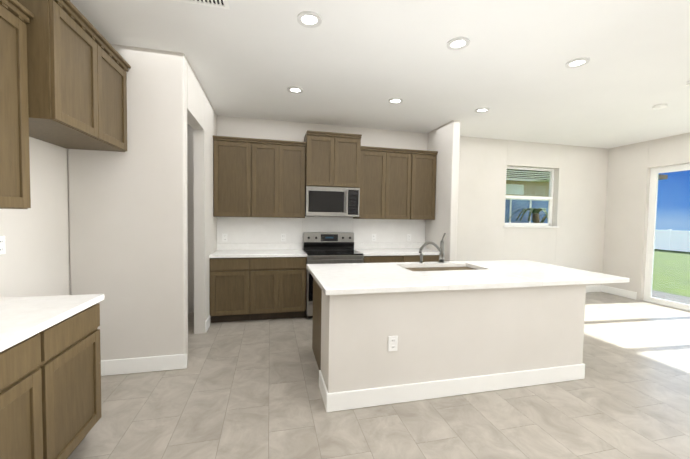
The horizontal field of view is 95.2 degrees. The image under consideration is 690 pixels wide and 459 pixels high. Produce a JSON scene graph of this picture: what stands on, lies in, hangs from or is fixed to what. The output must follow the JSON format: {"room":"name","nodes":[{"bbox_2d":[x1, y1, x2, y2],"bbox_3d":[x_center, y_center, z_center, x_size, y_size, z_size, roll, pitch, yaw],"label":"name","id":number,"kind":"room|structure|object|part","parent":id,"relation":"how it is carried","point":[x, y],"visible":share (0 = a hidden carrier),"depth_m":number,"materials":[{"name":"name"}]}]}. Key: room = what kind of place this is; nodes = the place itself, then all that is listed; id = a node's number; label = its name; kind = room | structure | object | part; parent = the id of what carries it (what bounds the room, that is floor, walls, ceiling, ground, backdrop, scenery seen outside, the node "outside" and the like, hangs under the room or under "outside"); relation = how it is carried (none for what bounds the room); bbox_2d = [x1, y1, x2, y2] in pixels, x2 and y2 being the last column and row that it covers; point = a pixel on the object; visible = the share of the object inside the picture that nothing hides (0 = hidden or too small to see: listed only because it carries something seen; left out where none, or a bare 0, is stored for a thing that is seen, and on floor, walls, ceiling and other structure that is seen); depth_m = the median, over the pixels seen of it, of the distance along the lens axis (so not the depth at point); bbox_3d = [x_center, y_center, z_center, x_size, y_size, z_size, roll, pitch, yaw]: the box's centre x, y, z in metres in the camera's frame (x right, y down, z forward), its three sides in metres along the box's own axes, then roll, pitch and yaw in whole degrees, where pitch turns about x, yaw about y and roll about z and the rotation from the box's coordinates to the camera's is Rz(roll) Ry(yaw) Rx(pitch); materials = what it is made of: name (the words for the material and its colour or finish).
{"room":"kitchen","nodes":[
{"label":"kitchen","id":0,"kind":"room"},
{"bbox_2d":[0,137,69,297],"bbox_3d":[-1.929,-0.054,0.463,0.200,2.880,8.510,0,2,-13],"label":"wall","id":1,"kind":"structure","parent":0,"point":[35,260],"depth_m":2.36,"materials":[{"name":"paint"}]},
{"bbox_2d":[0,236,5,254],"bbox_3d":[-2.187,0.100,1.998,0.008,0.118,0.075,0,2,-13],"label":"outlet","id":2,"kind":"object","parent":1,"relation":"attached to","point":[2,246],"visible":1,"depth_m":2.01,"materials":[{"name":"plastic"}]},
{"bbox_2d":[0,0,31,208],"bbox_3d":[-1.892,-0.639,1.498,0.340,1.068,0.506,0,2,-13],"label":"upper cabinet","id":3,"kind":"object","parent":1,"relation":"attached to","point":[15,16],"depth_m":1.69,"materials":[{"name":"brown wood"}]},
{"bbox_2d":[17,0,130,151],"bbox_3d":[-1.986,-1.027,2.220,0.487,0.742,0.962,0,2,-13],"label":"upper cabinet","id":4,"kind":"object","parent":1,"relation":"attached to","point":[78,65],"visible":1,"depth_m":2.04,"materials":[{"name":"brown wood"}]},
{"bbox_2d":[68,44,187,363],"bbox_3d":[-1.922,-0.149,2.832,0.908,2.880,0.120,0,2,-13],"label":"wall","id":5,"kind":"structure","parent":0,"point":[128,226],"depth_m":2.79,"materials":[{"name":"paint"}]},
{"bbox_2d":[101,354,186,375],"bbox_3d":[-1.920,1.222,2.822,0.924,0.139,0.014,0,2,-13],"label":"baseboard","id":6,"kind":"structure","parent":5,"relation":"attached to","point":[141,364],"depth_m":2.84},
{"bbox_2d":[187,60,216,333],"bbox_3d":[-1.748,-0.185,3.804,0.120,2.880,1.686,0,2,-13],"label":"wall","id":7,"kind":"structure","parent":0,"point":[205,233],"depth_m":3.77,"materials":[{"name":"paint"}]},
{"bbox_2d":[205,315,209,332],"bbox_3d":[-1.720,1.180,3.947,0.014,0.139,0.260,0,2,-13],"label":"baseboard","id":8,"kind":"structure","parent":7,"relation":"attached to","point":[207,323],"depth_m":3.89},
{"bbox_2d":[67,292,689,458],"bbox_3d":[2.147,1.462,1.501,8.630,0.100,8.510,0,2,-13],"label":"floor","id":9,"kind":"structure","parent":0,"point":[250,389],"depth_m":2.36,"materials":[{"name":"tile"}]},
{"bbox_2d":[0,324,59,458],"bbox_3d":[-1.690,0.923,1.211,0.620,0.876,0.610,0,2,-13],"label":"base cabinet","id":10,"kind":"object","parent":9,"relation":"on","point":[50,392],"depth_m":1.44,"materials":[{"name":"brown wood"}]},
{"bbox_2d":[0,294,103,351],"bbox_3d":[-1.607,0.478,0.903,0.633,0.038,2.170,0,2,-13],"label":"countertop","id":11,"kind":"structure","parent":10,"relation":"on","point":[22,319],"depth_m":1.64,"materials":[{"name":"white stone"}]},
{"bbox_2d":[56,303,100,458],"bbox_3d":[-1.798,0.903,1.663,0.620,0.876,0.600,0,2,-13],"label":"base cabinet","id":12,"kind":"object","parent":9,"relation":"on","point":[80,357],"depth_m":1.80,"materials":[{"name":"brown wood"}]},
{"bbox_2d":[210,257,257,322],"bbox_3d":[-1.550,0.796,4.442,0.570,0.876,0.620,0,2,-13],"label":"base cabinet","id":13,"kind":"object","parent":9,"relation":"on","point":[257,288],"depth_m":4.16,"materials":[{"name":"brown wood"}]},
{"bbox_2d":[258,257,306,319],"bbox_3d":[-1.007,0.799,4.572,0.826,0.876,0.620,0,2,-13],"label":"base cabinet","id":14,"kind":"object","parent":9,"relation":"on","point":[281,280],"depth_m":4.30,"materials":[{"name":"brown wood"}]},
{"bbox_2d":[209,243,306,257],"bbox_3d":[-1.207,0.290,4.495,1.256,0.138,0.633,0,2,-13],"label":"countertop","id":15,"kind":"structure","parent":14,"relation":"on","point":[240,250],"depth_m":4.64,"materials":[{"name":"white stone"}]},
{"bbox_2d":[303,232,363,317],"bbox_3d":[-0.192,0.653,4.689,0.802,1.185,0.697,0,2,-13],"label":"range","id":16,"kind":"object","parent":9,"relation":"on","point":[328,247],"visible":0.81,"depth_m":4.74,"materials":[{"name":"silver metal"}]},
{"bbox_2d":[363,255,406,262],"bbox_3d":[0.517,0.809,4.935,0.680,0.876,0.620,0,2,-13],"label":"base cabinet","id":17,"kind":"object","parent":9,"relation":"on","point":[403,258],"depth_m":4.62,"materials":[{"name":"brown wood"}]},
{"bbox_2d":[407,255,438,261],"bbox_3d":[1.074,0.813,5.068,0.746,0.876,0.620,0,2,-13],"label":"base cabinet","id":18,"kind":"object","parent":9,"relation":"on","point":[410,258],"depth_m":4.76,"materials":[{"name":"brown wood"}]},
{"bbox_2d":[354,243,438,255],"bbox_3d":[0.821,0.303,4.979,1.286,0.138,0.633,0,2,-13],"label":"countertop","id":19,"kind":"structure","parent":18,"relation":"on","point":[383,249],"depth_m":5.12,"materials":[{"name":"white stone"}]},
{"bbox_2d":[306,260,629,411],"bbox_3d":[1.088,0.869,3.167,2.825,0.917,1.220,0,2,-13],"label":"kitchen island","id":20,"kind":"object","parent":9,"relation":"on","point":[458,342],"depth_m":2.58,"materials":[{"name":"paint"}]},
{"bbox_2d":[388,336,397,351],"bbox_3d":[0.367,0.875,2.413,0.075,0.118,0.008,0,2,-13],"label":"outlet","id":21,"kind":"object","parent":20,"relation":"attached to","point":[392,342],"visible":1,"depth_m":2.41,"materials":[{"name":"plastic"}]},
{"bbox_2d":[419,233,445,262],"bbox_3d":[1.008,0.214,3.656,0.380,0.349,0.091,0,2,-20],"label":"faucet","id":22,"kind":"object","parent":20,"relation":"on","point":[441,253],"visible":1,"depth_m":3.67,"materials":[{"name":"silver metal"}]},
{"bbox_3d":[1.093,0.545,3.154,2.825,0.269,1.220,0,2,-13],"label":"kitchen island top","id":23,"kind":"part","parent":20,"relation":"part of","materials":[{"name":"white stone"}]},
{"bbox_2d":[70,0,689,148],"bbox_3d":[2.195,-1.515,1.382,8.630,0.100,8.510,0,2,-13],"label":"ceiling","id":24,"kind":"structure","parent":0,"point":[355,63],"depth_m":2.89,"materials":[{"name":"paint"}]},
{"bbox_2d":[173,0,229,9],"bbox_3d":[-0.963,-1.536,2.036,0.380,0.010,0.240,0,2,-13],"label":"ceiling vent","id":25,"kind":"object","parent":24,"relation":"in","point":[223,4],"visible":1,"depth_m":2.13,"materials":[{"name":"plastic"}]},
{"bbox_2d":[287,86,302,93],"bbox_3d":[-0.568,-1.591,3.592,0.180,0.012,0.180,0,2,-13],"label":"recessed light","id":26,"kind":"object","parent":24,"relation":"in","point":[295,89],"visible":1,"depth_m":3.58,"materials":[{"name":"white plastic"}]},
{"bbox_2d":[297,11,321,27],"bbox_3d":[-0.260,-1.534,2.303,0.180,0.012,0.180,0,2,-13],"label":"recessed light","id":27,"kind":"object","parent":24,"relation":"in","point":[309,19],"visible":1,"depth_m":2.30,"materials":[{"name":"white plastic"}]},
{"bbox_2d":[388,98,402,103],"bbox_3d":[0.622,-1.583,3.876,0.180,0.012,0.180,0,2,-13],"label":"recessed light","id":28,"kind":"object","parent":24,"relation":"in","point":[395,100],"visible":1,"depth_m":3.87,"materials":[{"name":"white plastic"}]},
{"bbox_2d":[447,37,469,49],"bbox_3d":[0.929,-1.526,2.587,0.180,0.012,0.180,0,2,-13],"label":"recessed light","id":29,"kind":"object","parent":24,"relation":"in","point":[457,43],"visible":0.98,"depth_m":2.58,"materials":[{"name":"white plastic"}]},
{"bbox_2d":[475,107,489,112],"bbox_3d":[1.811,-1.575,4.159,0.180,0.012,0.180,0,2,-13],"label":"recessed light","id":30,"kind":"object","parent":24,"relation":"in","point":[482,110],"visible":1,"depth_m":4.15,"materials":[{"name":"white plastic"}]},
{"bbox_2d":[565,57,589,67],"bbox_3d":[2.118,-1.518,2.870,0.180,0.012,0.180,0,2,-13],"label":"recessed light","id":31,"kind":"object","parent":24,"relation":"in","point":[578,62],"visible":0.98,"depth_m":2.87,"materials":[{"name":"white plastic"}]},
{"bbox_2d":[652,104,666,109],"bbox_3d":[3.902,-1.520,3.903,0.130,0.034,0.130,0,2,-13],"label":"smoke detector","id":32,"kind":"object","parent":24,"relation":"attached to","point":[659,106],"visible":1,"depth_m":3.88,"materials":[{"name":"white plastic"}]},
{"bbox_2d":[187,115,608,312],"bbox_3d":[1.306,-0.204,5.503,8.430,2.880,0.200,0,2,-13],"label":"wall","id":33,"kind":"structure","parent":0,"point":[481,196],"depth_m":5.75,"materials":[{"name":"paint"}]},
{"bbox_2d":[213,135,256,216],"bbox_3d":[-1.560,-0.716,4.517,0.566,1.068,0.340,0,2,-13],"label":"upper cabinet","id":34,"kind":"object","parent":33,"relation":"attached to","point":[253,177],"depth_m":4.36,"materials":[{"name":"brown wood"}]},
{"bbox_2d":[217,217,302,242],"bbox_3d":[-1.275,0.010,4.789,1.256,0.391,0.006,0,2,-13],"label":"backsplash","id":35,"kind":"structure","parent":33,"relation":"attached to","point":[254,229],"depth_m":4.78,"materials":[{"name":"tile"}]},
{"bbox_2d":[222,234,227,241],"bbox_3d":[-1.781,0.120,4.664,0.075,0.118,0.008,0,2,-13],"label":"outlet","id":36,"kind":"object","parent":35,"relation":"attached to","point":[224,237],"visible":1,"depth_m":4.66,"materials":[{"name":"plastic"}]},
{"bbox_2d":[281,234,285,240],"bbox_3d":[-0.954,0.125,4.861,0.075,0.118,0.008,0,2,-13],"label":"outlet","id":37,"kind":"object","parent":35,"relation":"attached to","point":[283,237],"visible":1,"depth_m":4.86,"materials":[{"name":"plastic"}]},
{"bbox_2d":[257,139,284,217],"bbox_3d":[-1.168,-0.713,4.611,0.504,1.068,0.340,0,2,-13],"label":"upper cabinet","id":38,"kind":"object","parent":33,"relation":"attached to","point":[270,153],"depth_m":4.47,"materials":[{"name":"brown wood"}]},
{"bbox_2d":[285,143,305,217],"bbox_3d":[-0.827,-0.711,4.692,0.438,1.068,0.340,0,2,-13],"label":"upper cabinet","id":39,"kind":"object","parent":33,"relation":"attached to","point":[294,152],"depth_m":4.55,"materials":[{"name":"brown wood"}]},
{"bbox_2d":[303,216,352,231],"bbox_3d":[-0.276,0.488,5.048,0.808,1.382,0.006,0,2,-13],"label":"backsplash","id":40,"kind":"structure","parent":33,"relation":"attached to","point":[327,224],"depth_m":5.02,"materials":[{"name":"tile"}]},
{"bbox_2d":[304,130,361,187],"bbox_3d":[-0.201,-1.023,4.775,0.806,0.778,0.442,0,2,-13],"label":"upper cabinet","id":41,"kind":"object","parent":33,"relation":"attached to","point":[332,159],"visible":1,"depth_m":4.59,"materials":[{"name":"brown wood"}]},
{"bbox_2d":[305,186,359,216],"bbox_3d":[-0.210,-0.414,4.798,0.802,0.434,0.446,0,2,-13],"label":"microwave","id":42,"kind":"object","parent":41,"relation":"attached to","point":[333,201],"visible":1,"depth_m":4.62,"materials":[{"name":"metal"}]},
{"bbox_2d":[353,146,392,218],"bbox_3d":[0.414,-0.702,4.988,0.485,1.068,0.340,0,2,-13],"label":"upper cabinet","id":43,"kind":"object","parent":33,"relation":"attached to","point":[376,164],"depth_m":4.83,"materials":[{"name":"brown wood"}]},
{"bbox_2d":[353,219,424,242],"bbox_3d":[0.753,0.024,5.273,1.286,0.391,0.006,0,2,-13],"label":"backsplash","id":44,"kind":"structure","parent":33,"relation":"attached to","point":[390,230],"depth_m":5.26,"materials":[{"name":"tile"}]},
{"bbox_2d":[389,150,416,219],"bbox_3d":[0.801,-0.700,5.081,0.551,1.068,0.340,0,2,-13],"label":"upper cabinet","id":45,"kind":"object","parent":33,"relation":"attached to","point":[396,183],"depth_m":4.94,"materials":[{"name":"brown wood"}]},
{"bbox_2d":[417,150,436,219],"bbox_3d":[1.185,-0.697,5.172,0.502,1.068,0.340,0,2,-13],"label":"upper cabinet","id":46,"kind":"object","parent":33,"relation":"attached to","point":[426,160],"depth_m":5.03,"materials":[{"name":"brown wood"}]},
{"bbox_2d":[505,166,553,225],"bbox_3d":[3.489,-0.611,6.041,1.176,1.136,0.070,0,2,-13],"label":"window","id":47,"kind":"structure","parent":33,"relation":"in","point":[549,197],"depth_m":6.07,"materials":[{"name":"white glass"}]},
{"bbox_2d":[503,226,558,227],"bbox_3d":[3.503,-0.052,5.965,1.240,0.026,0.128,0,2,-13],"label":"window sill","id":48,"kind":"structure","parent":33,"relation":"on","point":[535,226],"depth_m":5.92,"materials":[{"name":"white stone"}]},
{"bbox_2d":[586,285,601,292],"bbox_3d":[3.347,1.182,5.938,3.804,0.139,0.014,0,2,-13],"label":"baseboard","id":49,"kind":"structure","parent":33,"relation":"attached to","point":[594,288],"depth_m":6.33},
{"bbox_2d":[425,120,459,260],"bbox_3d":[1.532,-0.182,5.052,0.120,2.880,0.778,0,2,-13],"label":"wall","id":50,"kind":"structure","parent":0,"point":[444,140],"depth_m":4.78,"materials":[{"name":"paint"}]},
{"bbox_2d":[602,133,689,300],"bbox_3d":[5.833,-0.081,4.256,0.200,2.880,4.326,0,2,-13],"label":"wall","id":51,"kind":"structure","parent":0,"point":[627,206],"depth_m":5.87,"materials":[{"name":"paint"}]},
{"bbox_2d":[602,285,636,299],"bbox_3d":[5.277,1.208,6.083,0.014,0.139,0.628,0,2,-13],"label":"baseboard","id":52,"kind":"structure","parent":51,"relation":"attached to","point":[620,292],"depth_m":6.05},
{"bbox_2d":[643,163,689,310],"bbox_3d":[5.919,0.175,3.933,0.120,2.398,3.636,0,2,-13],"label":"sliding door","id":53,"kind":"structure","parent":51,"relation":"attached to","point":[651,227],"depth_m":5.60,"materials":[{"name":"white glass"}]},
{"label":"outside","id":54,"kind":"structure","parent":0,"visible":0},
{"bbox_2d":[652,249,689,296],"bbox_3d":[30.775,1.566,14.960,53.270,0.140,75.000,0,2,-13],"label":"lawn","id":55,"kind":"structure","parent":54,"point":[672,268],"depth_m":10.02,"materials":[{"name":"green plant"}]},
{"bbox_2d":[508,208,547,222],"bbox_3d":[5.813,0.324,9.520,1.659,1.919,1.572,0,2,-13],"label":"palm","id":56,"kind":"object","parent":55,"relation":"on","point":[535,213],"depth_m":9.45,"materials":[{"name":"green plant"}]},
{"bbox_2d":[505,174,667,222],"bbox_3d":[5.823,-0.371,10.729,11.000,3.259,1.700,0,2,-13],"label":"house","id":57,"kind":"structure","parent":55,"relation":"on","point":[541,185],"depth_m":10.71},
{"bbox_2d":[506,169,549,180],"bbox_3d":[3.846,-1.541,7.845,5.000,0.155,3.250,0,2,-13],"label":"roof","id":58,"kind":"structure","parent":57,"relation":"attached to","point":[517,175],"depth_m":8.70,"materials":[{"name":"concrete"}]},
{"bbox_2d":[652,290,689,304],"bbox_3d":[6.557,1.464,4.348,1.230,0.129,5.200,0,2,-13],"label":"patio","id":59,"kind":"structure","parent":55,"relation":"on","point":[675,298],"depth_m":6.14,"materials":[{"name":"concrete"}]},
{"bbox_2d":[654,229,689,251],"bbox_3d":[19.756,0.828,12.301,0.110,1.189,75.000,0,2,-13],"label":"fence","id":60,"kind":"object","parent":55,"relation":"on","point":[681,240],"depth_m":17.72,"materials":[{"name":"plastic"}]}
]}

